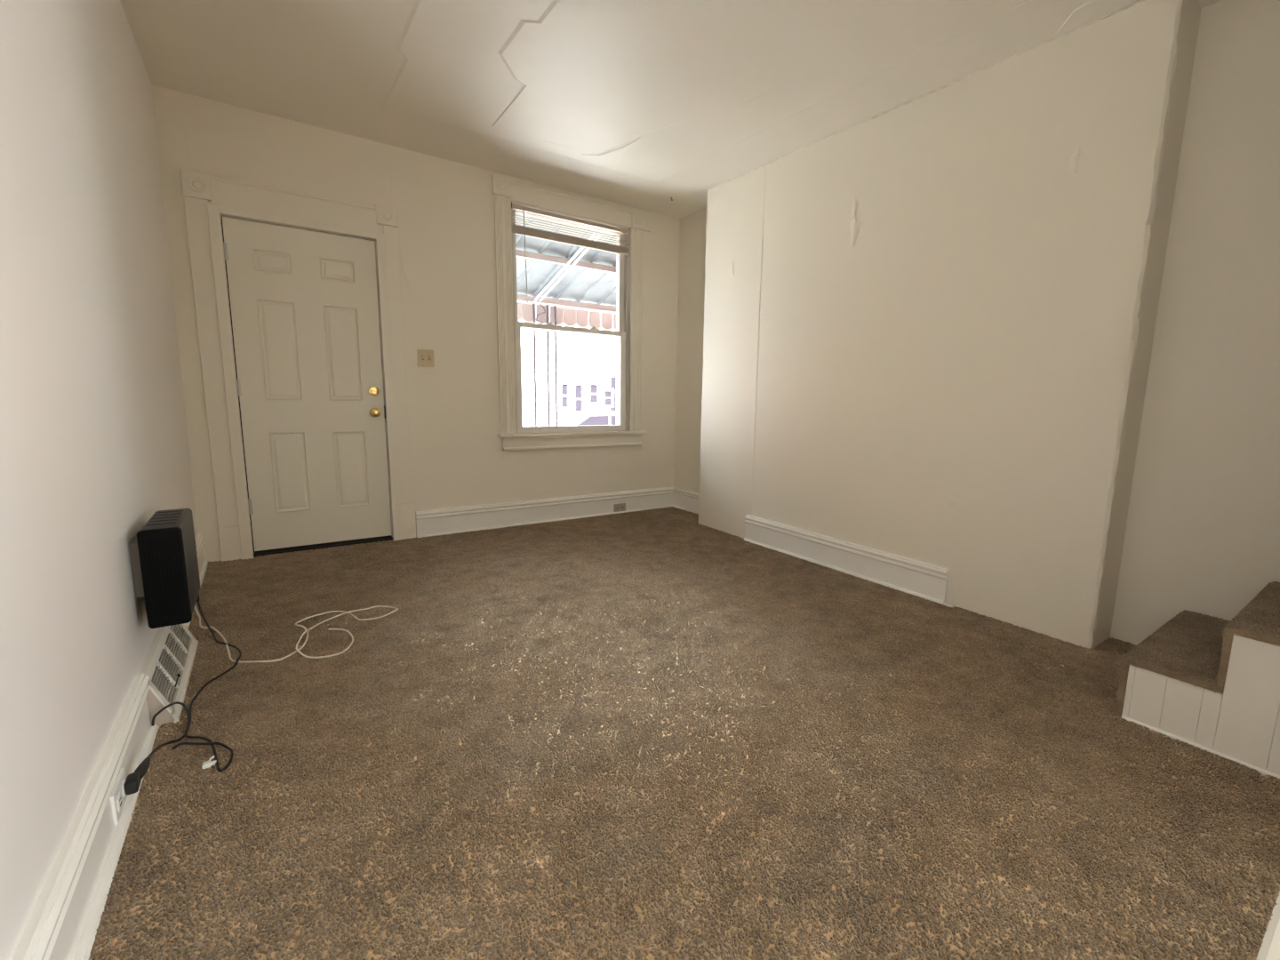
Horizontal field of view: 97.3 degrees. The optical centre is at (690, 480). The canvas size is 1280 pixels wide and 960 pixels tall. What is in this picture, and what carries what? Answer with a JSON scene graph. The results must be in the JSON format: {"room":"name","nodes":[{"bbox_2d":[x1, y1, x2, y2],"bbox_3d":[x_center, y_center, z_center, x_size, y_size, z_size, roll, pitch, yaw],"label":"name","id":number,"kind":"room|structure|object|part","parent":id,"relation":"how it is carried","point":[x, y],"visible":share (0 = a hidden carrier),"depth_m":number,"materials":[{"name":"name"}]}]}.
{"room":"empty living room","nodes":[
{"label":"empty living room","id":0,"kind":"room"},
{"bbox_2d":[0,0,197,959],"bbox_3d":[-0.523,-0.251,-0.064,0.150,2.689,8.900,-5,11,-37],"label":"wall","id":1,"kind":"structure","parent":0,"point":[93,436],"depth_m":1.37,"materials":[{"name":"white paint"}]},
{"bbox_2d":[11,532,207,959],"bbox_3d":[-1.635,0.718,1.667,0.038,0.195,4.499,-5,11,-37],"label":"baseboard","id":2,"kind":"structure","parent":1,"relation":"attached to","point":[63,923],"depth_m":1.19,"materials":[{"name":"white paint"}]},
{"bbox_2d":[110,767,127,824],"bbox_3d":[-1.428,0.787,1.406,0.014,0.077,0.130,-5,11,-37],"label":"wall outlet","id":3,"kind":"object","parent":1,"relation":"attached to","point":[118,796],"visible":0.87,"depth_m":1.38,"materials":[{"name":"white plastic"}]},
{"bbox_2d":[116,792,122,812],"bbox_3d":[-1.407,0.791,1.382,0.006,0.036,0.036,-5,11,-37],"label":"socket","id":4,"kind":"object","parent":3,"relation":"attached to","point":[119,802],"depth_m":1.38,"materials":[{"name":"grey plastic"}]},
{"bbox_2d":[121,777,126,797],"bbox_3d":[-1.445,0.782,1.433,0.006,0.036,0.036,-5,11,-37],"label":"socket","id":5,"kind":"object","parent":3,"relation":"attached to","point":[124,780],"depth_m":1.42,"materials":[{"name":"grey plastic"}]},
{"bbox_2d":[129,508,200,628],"bbox_3d":[-1.821,0.310,1.955,0.134,0.366,0.392,-5,11,-37],"label":"equipment box","id":6,"kind":"object","parent":1,"relation":"attached to","point":[164,555],"visible":1,"depth_m":1.82,"materials":[{"name":"black plastic"}]},
{"bbox_3d":[-1.703,0.314,1.821,0.105,0.324,0.034,-5,11,-37],"label":"panel","id":7,"kind":"part","parent":6,"relation":"part of","materials":[{"name":"black plastic"}]},
{"bbox_2d":[138,624,198,727],"bbox_3d":[-1.915,0.656,2.075,0.086,0.178,0.705,-5,11,-37],"label":"air vent","id":8,"kind":"object","parent":1,"relation":"in","point":[164,663],"visible":0.87,"depth_m":1.97,"materials":[{"name":"white metal"}]},
{"bbox_3d":[-1.817,0.707,1.988,0.011,0.012,0.095,-5,11,-37],"label":"damper lever","id":9,"kind":"part","parent":8,"relation":"part of","materials":[{"name":"grey metal"}]},
{"bbox_2d":[151,84,679,561],"bbox_3d":[-1.589,-0.908,4.427,3.900,2.809,0.244,-5,11,-37],"label":"wall","id":10,"kind":"structure","parent":0,"point":[445,208],"depth_m":4.06,"materials":[{"name":"beige paint"}]},
{"bbox_2d":[180,168,415,561],"bbox_3d":[-2.500,-0.674,3.722,1.110,2.297,0.245,-5,11,-37],"label":"trim","id":11,"kind":"structure","parent":10,"relation":"attached to","point":[228,197],"depth_m":3.46,"materials":[{"name":"beige paint"}]},
{"bbox_3d":[-2.844,-0.664,3.349,0.107,1.917,0.022,-5,11,-37],"label":"casing","id":12,"kind":"part","parent":11,"relation":"part of","materials":[{"name":"beige paint"}]},
{"bbox_3d":[-2.048,-0.786,3.937,0.095,1.889,0.018,-5,11,-37],"label":"casing","id":13,"kind":"part","parent":11,"relation":"part of","materials":[{"name":"beige paint"}]},
{"bbox_2d":[222,216,391,553],"bbox_3d":[-2.452,-0.567,3.675,0.804,2.045,0.113,-5,11,-37],"label":"door","id":14,"kind":"structure","parent":10,"relation":"in","point":[304,303],"depth_m":3.66,"materials":[{"name":"wood"}]},
{"bbox_3d":[-2.578,-1.351,3.466,0.159,0.097,0.008,-5,11,-37],"label":"panel","id":15,"kind":"part","parent":14,"relation":"part of","materials":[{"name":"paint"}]},
{"bbox_3d":[-2.591,-0.821,3.548,0.159,0.582,0.008,-5,11,-37],"label":"panel","id":16,"kind":"part","parent":14,"relation":"part of","materials":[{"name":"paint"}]},
{"bbox_3d":[-2.609,-0.057,3.666,0.159,0.489,0.008,-5,11,-37],"label":"panel","id":17,"kind":"part","parent":14,"relation":"part of","materials":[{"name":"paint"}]},
{"bbox_3d":[-2.304,-1.375,3.671,0.161,0.097,0.008,-5,11,-37],"label":"panel","id":18,"kind":"part","parent":14,"relation":"part of","materials":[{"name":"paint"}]},
{"bbox_3d":[-2.317,-0.846,3.753,0.161,0.582,0.008,-5,11,-37],"label":"panel","id":19,"kind":"part","parent":14,"relation":"part of","materials":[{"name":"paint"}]},
{"bbox_3d":[-2.335,-0.082,3.870,0.161,0.489,0.008,-5,11,-37],"label":"panel","id":20,"kind":"part","parent":14,"relation":"part of","materials":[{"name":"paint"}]},
{"bbox_3d":[-2.171,-0.471,3.878,0.068,0.068,0.069,-5,11,-37],"label":"knob","id":21,"kind":"part","parent":14,"relation":"part of","materials":[{"name":"gold metal"}]},
{"bbox_2d":[417,349,434,367],"bbox_3d":[-1.898,-0.883,4.035,0.107,0.119,0.018,-5,11,-37],"label":"light switch","id":22,"kind":"object","parent":10,"relation":"attached to","point":[425,357],"visible":1,"depth_m":4.04,"materials":[{"name":"beige plastic"}]},
{"bbox_2d":[415,486,673,537],"bbox_3d":[-1.083,0.240,4.838,2.341,0.200,0.038,-5,11,-37],"label":"baseboard","id":23,"kind":"structure","parent":10,"relation":"attached to","point":[439,522],"depth_m":4.67,"materials":[{"name":"white paint"}]},
{"bbox_2d":[491,174,650,450],"bbox_3d":[-1.010,-1.312,4.800,1.394,2.038,0.362,-5,11,-37],"label":"window","id":24,"kind":"structure","parent":10,"relation":"in","point":[628,431],"depth_m":4.62,"materials":[{"name":"beige paint"}]},
{"bbox_3d":[-1.425,-1.252,4.328,0.121,1.773,0.024,-5,11,-37],"label":"casing","id":25,"kind":"part","parent":24,"relation":"part of","materials":[{"name":"beige paint"}]},
{"bbox_3d":[-1.001,-1.704,4.686,1.015,0.908,0.034,-5,11,-37],"label":"sash","id":26,"kind":"part","parent":24,"relation":"part of","materials":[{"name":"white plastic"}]},
{"bbox_2d":[511,202,630,303],"bbox_3d":[-0.949,-1.778,4.604,1.044,0.725,0.046,-5,11,-37],"label":"mini blind","id":27,"kind":"object","parent":24,"relation":"attached to","point":[516,229],"visible":1,"depth_m":4.53,"materials":[{"name":"beige plastic"}]},
{"bbox_3d":[-0.948,-2.114,4.553,1.018,0.029,0.032,-5,11,-37],"label":"head rail","id":28,"kind":"part","parent":27,"relation":"part of","materials":[{"name":"beige plastic"}]},
{"bbox_3d":[-0.947,-1.933,4.585,1.040,0.018,0.028,-5,11,-37],"label":"rail","id":29,"kind":"part","parent":27,"relation":"part of","materials":[{"name":"beige plastic"}]},
{"bbox_3d":[-0.996,-0.857,4.783,1.015,0.875,0.034,-5,11,-37],"label":"sash","id":30,"kind":"part","parent":24,"relation":"part of","materials":[{"name":"white plastic"}]},
{"bbox_3d":[-0.487,-1.330,5.030,0.118,1.758,0.024,-5,11,-37],"label":"casing","id":31,"kind":"part","parent":24,"relation":"part of","materials":[{"name":"beige paint"}]},
{"bbox_2d":[614,503,625,511],"bbox_3d":[-0.647,0.247,5.165,0.124,0.076,0.012,-5,11,-37],"label":"wall outlet","id":32,"kind":"object","parent":10,"relation":"attached to","point":[620,507],"visible":1,"depth_m":5.16,"materials":[{"name":"grey plastic"}]},
{"bbox_2d":[120,0,1222,218],"bbox_3d":[1.009,-1.758,0.844,3.900,0.112,8.900,-5,11,-37],"label":"ceiling","id":33,"kind":"structure","parent":0,"point":[641,104],"depth_m":2.78,"materials":[{"name":"paint"}]},
{"bbox_2d":[88,506,1279,959],"bbox_3d":[-0.270,0.737,2.792,3.760,0.120,4.373,-5,11,-37],"label":"floor","id":34,"kind":"structure","parent":0,"point":[662,733],"depth_m":1.62,"materials":[{"name":"brown carpet"}]},
{"bbox_2d":[124,601,241,795],"bbox_3d":[-1.705,0.625,1.960,0.140,0.271,1.239,-4,10,-32],"label":"power cord","id":35,"kind":"object","parent":34,"relation":"on","point":[132,782],"visible":0.97,"depth_m":1.55,"materials":[{"name":"black plastic"}]},
{"bbox_2d":[151,701,233,772],"bbox_3d":[-1.510,0.767,1.706,0.434,0.076,0.091,6,10,29],"label":"coiled cable","id":36,"kind":"object","parent":34,"relation":"on","point":[210,742],"visible":1,"depth_m":1.71,"materials":[{"name":"black plastic"}]},
{"bbox_2d":[201,755,216,768],"bbox_3d":[-1.394,0.815,1.630,0.032,0.012,0.049,-5,11,-37],"label":"connector","id":37,"kind":"object","parent":34,"relation":"on","point":[208,764],"visible":1,"depth_m":1.61,"materials":[{"name":"white plastic"}]},
{"bbox_2d":[194,605,398,663],"bbox_3d":[-1.713,0.532,2.436,0.766,0.311,0.538,-3,10,-25],"label":"cable","id":38,"kind":"object","parent":34,"relation":"on","point":[196,609],"visible":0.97,"depth_m":2.46,"materials":[{"name":"beige plastic"}]},
{"bbox_2d":[1113,581,1279,778],"bbox_3d":[2.362,0.226,1.453,0.786,1.428,1.740,-5,11,-37],"label":"staircase","id":39,"kind":"structure","parent":34,"relation":"on","point":[1204,682],"depth_m":1.83,"materials":[{"name":"brown carpet"}]},
{"bbox_2d":[698,0,1201,649],"bbox_3d":[1.103,-0.746,3.571,0.342,2.739,2.900,-5,11,-37],"label":"wall","id":40,"kind":"structure","parent":0,"point":[930,320],"depth_m":2.86,"materials":[{"name":"beige paint"}]},
{"bbox_2d":[744,514,953,607],"bbox_3d":[0.922,0.471,3.654,0.040,0.200,1.655,-5,11,-37],"label":"baseboard","id":41,"kind":"structure","parent":40,"relation":"attached to","point":[926,580],"depth_m":3.50,"materials":[{"name":"white paint"}]},
{"bbox_2d":[674,0,1279,645],"bbox_3d":[2.523,-0.439,2.035,0.250,2.809,8.600,-5,11,-37],"label":"wall","id":42,"kind":"structure","parent":0,"point":[1202,535],"depth_m":2.31,"materials":[{"name":"beige paint"}]},
{"bbox_2d":[672,486,699,513],"bbox_3d":[0.050,0.205,5.246,0.038,0.200,0.744,-5,11,-37],"label":"baseboard","id":43,"kind":"structure","parent":42,"relation":"attached to","point":[686,500],"depth_m":5.35,"materials":[{"name":"white paint"}]},
{"bbox_2d":[1256,890,1279,959],"bbox_3d":[0.742,1.081,0.691,2.820,0.130,0.247,-5,11,-37],"label":"trim","id":44,"kind":"structure","parent":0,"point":[1269,949],"depth_m":1.17,"materials":[{"name":"white paint"}]},
{"bbox_3d":[-1.670,0.480,5.877,13.000,0.380,1.760,-5,11,-37],"label":"floor","id":45,"kind":"structure","parent":0,"visible":0},
{"bbox_2d":[532,303,558,426],"bbox_3d":[-1.670,-0.916,6.500,0.278,2.188,0.022,-5,11,-37],"label":"porch post","id":46,"kind":"object","parent":45,"relation":"on","point":[533,304],"visible":0.72,"depth_m":6.43,"materials":[{"name":"white metal"}]},
{"bbox_3d":[-1.525,-0.786,4.691,12.000,3.250,0.059,-5,11,-37],"label":"wall","id":47,"kind":"structure","parent":0,"visible":0},
{"bbox_2d":[515,215,616,331],"bbox_3d":[-0.589,-2.122,6.233,5.730,0.798,1.590,-5,11,-37],"label":"awning","id":48,"kind":"object","parent":47,"relation":"attached to","point":[580,282],"visible":0.16,"depth_m":6.10,"materials":[{"name":"white metal"}]},
{"bbox_3d":[-1.948,-1.877,6.219,0.161,0.195,0.005,-5,11,-37],"label":"valance panel","id":49,"kind":"part","parent":48,"relation":"part of","materials":[{"name":"brown metal"}]},
{"bbox_3d":[-1.856,-2.143,5.263,0.270,0.523,1.590,-5,11,-37],"label":"awning panel","id":50,"kind":"part","parent":48,"relation":"part of","materials":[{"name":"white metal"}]},
{"bbox_3d":[-1.817,-1.889,6.317,0.161,0.195,0.005,-5,11,-37],"label":"valance panel","id":51,"kind":"part","parent":48,"relation":"part of","materials":[{"name":"brown metal"}]},
{"bbox_3d":[-1.640,-2.162,5.424,0.270,0.523,1.590,-5,11,-37],"label":"awning panel","id":52,"kind":"part","parent":48,"relation":"part of","materials":[{"name":"white metal"}]},
{"bbox_3d":[-1.685,-1.901,6.416,0.161,0.195,0.005,-5,11,-37],"label":"valance panel","id":53,"kind":"part","parent":48,"relation":"part of","materials":[{"name":"brown metal"}]},
{"bbox_3d":[-1.425,-2.182,5.585,0.270,0.523,1.590,-5,11,-37],"label":"awning panel","id":54,"kind":"part","parent":48,"relation":"part of","materials":[{"name":"white metal"}]},
{"bbox_3d":[-1.553,-1.913,6.514,0.161,0.195,0.005,-5,11,-37],"label":"valance panel","id":55,"kind":"part","parent":48,"relation":"part of","materials":[{"name":"brown metal"}]},
{"bbox_3d":[-1.421,-1.925,6.613,0.161,0.195,0.005,-5,11,-37],"label":"valance panel","id":56,"kind":"part","parent":48,"relation":"part of","materials":[{"name":"brown metal"}]},
{"bbox_3d":[-1.209,-2.201,5.746,0.270,0.523,1.590,-5,11,-37],"label":"awning panel","id":57,"kind":"part","parent":48,"relation":"part of","materials":[{"name":"white metal"}]},
{"bbox_3d":[-1.289,-1.937,6.711,0.161,0.195,0.005,-5,11,-37],"label":"valance panel","id":58,"kind":"part","parent":48,"relation":"part of","materials":[{"name":"brown metal"}]},
{"bbox_3d":[-0.993,-2.221,5.907,0.270,0.523,1.590,-5,11,-37],"label":"awning panel","id":59,"kind":"part","parent":48,"relation":"part of","materials":[{"name":"white metal"}]},
{"bbox_3d":[-1.157,-1.949,6.810,0.161,0.195,0.005,-5,11,-37],"label":"valance panel","id":60,"kind":"part","parent":48,"relation":"part of","materials":[{"name":"brown metal"}]},
{"bbox_3d":[-0.777,-2.240,6.069,0.270,0.523,1.590,-5,11,-37],"label":"awning panel","id":61,"kind":"part","parent":48,"relation":"part of","materials":[{"name":"white metal"}]},
{"bbox_3d":[-1.025,-1.961,6.908,0.161,0.195,0.005,-5,11,-37],"label":"valance panel","id":62,"kind":"part","parent":48,"relation":"part of","materials":[{"name":"brown metal"}]},
{"bbox_3d":[-0.561,-2.260,6.230,0.270,0.523,1.590,-5,11,-37],"label":"awning panel","id":63,"kind":"part","parent":48,"relation":"part of","materials":[{"name":"white metal"}]},
{"bbox_3d":[-0.893,-1.973,7.007,0.161,0.195,0.005,-5,11,-37],"label":"valance panel","id":64,"kind":"part","parent":48,"relation":"part of","materials":[{"name":"brown metal"}]},
{"label":"outside","id":65,"kind":"structure","parent":0,"visible":0},
{"bbox_3d":[-16.639,-4.254,37.919,140.000,0.250,48.000,-5,11,-37],"label":"ground","id":66,"kind":"structure","parent":65,"visible":0},
{"bbox_2d":[520,320,547,426],"bbox_3d":[-8.581,-5.716,20.455,4.250,8.350,8.800,-5,11,-37],"label":"house","id":67,"kind":"structure","parent":66,"relation":"on","point":[526,334],"depth_m":19.02,"materials":[{"name":"white paint"}]},
{"bbox_2d":[548,316,615,421],"bbox_3d":[-5.144,-6.028,23.021,4.350,8.350,8.800,-5,11,-37],"label":"building","id":68,"kind":"structure","parent":66,"relation":"on","point":[586,363],"depth_m":20.05,"materials":[{"name":"white paint"}]},
{"bbox_3d":[-4.430,-2.998,19.763,0.226,0.790,0.013,-5,11,-37],"label":"pane","id":69,"kind":"part","parent":68,"relation":"part of","materials":[{"name":"black"}]},
{"bbox_3d":[-4.008,-2.928,20.097,0.270,1.010,0.013,-5,11,-37],"label":"pane","id":70,"kind":"part","parent":68,"relation":"part of","materials":[{"name":"black"}]},
{"bbox_3d":[-3.524,-3.164,20.425,0.331,0.660,0.013,-5,11,-37],"label":"pane","id":71,"kind":"part","parent":68,"relation":"part of","materials":[{"name":"black"}]},
{"bbox_3d":[-3.060,-3.063,20.797,0.300,0.530,0.013,-5,11,-37],"label":"pane","id":72,"kind":"part","parent":68,"relation":"part of","materials":[{"name":"black"}]},
{"bbox_3d":[-2.619,-2.869,21.152,0.840,2.000,0.060,-5,11,-37],"label":"door","id":73,"kind":"part","parent":68,"relation":"part of","materials":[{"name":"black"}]},
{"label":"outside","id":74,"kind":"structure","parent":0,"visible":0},
{"bbox_3d":[-2.182,-0.288,14.848,75.000,0.140,6.800,-5,11,-37],"label":"street","id":75,"kind":"object","parent":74,"visible":0},
{"bbox_2d":[544,410,615,425],"bbox_3d":[-2.915,-1.342,16.582,4.350,1.380,1.640,-5,11,-37],"label":"parked car","id":76,"kind":"object","parent":75,"relation":"on","point":[588,418],"visible":0.02,"depth_m":15.88,"materials":[{"name":"silver metal"}]}
]}

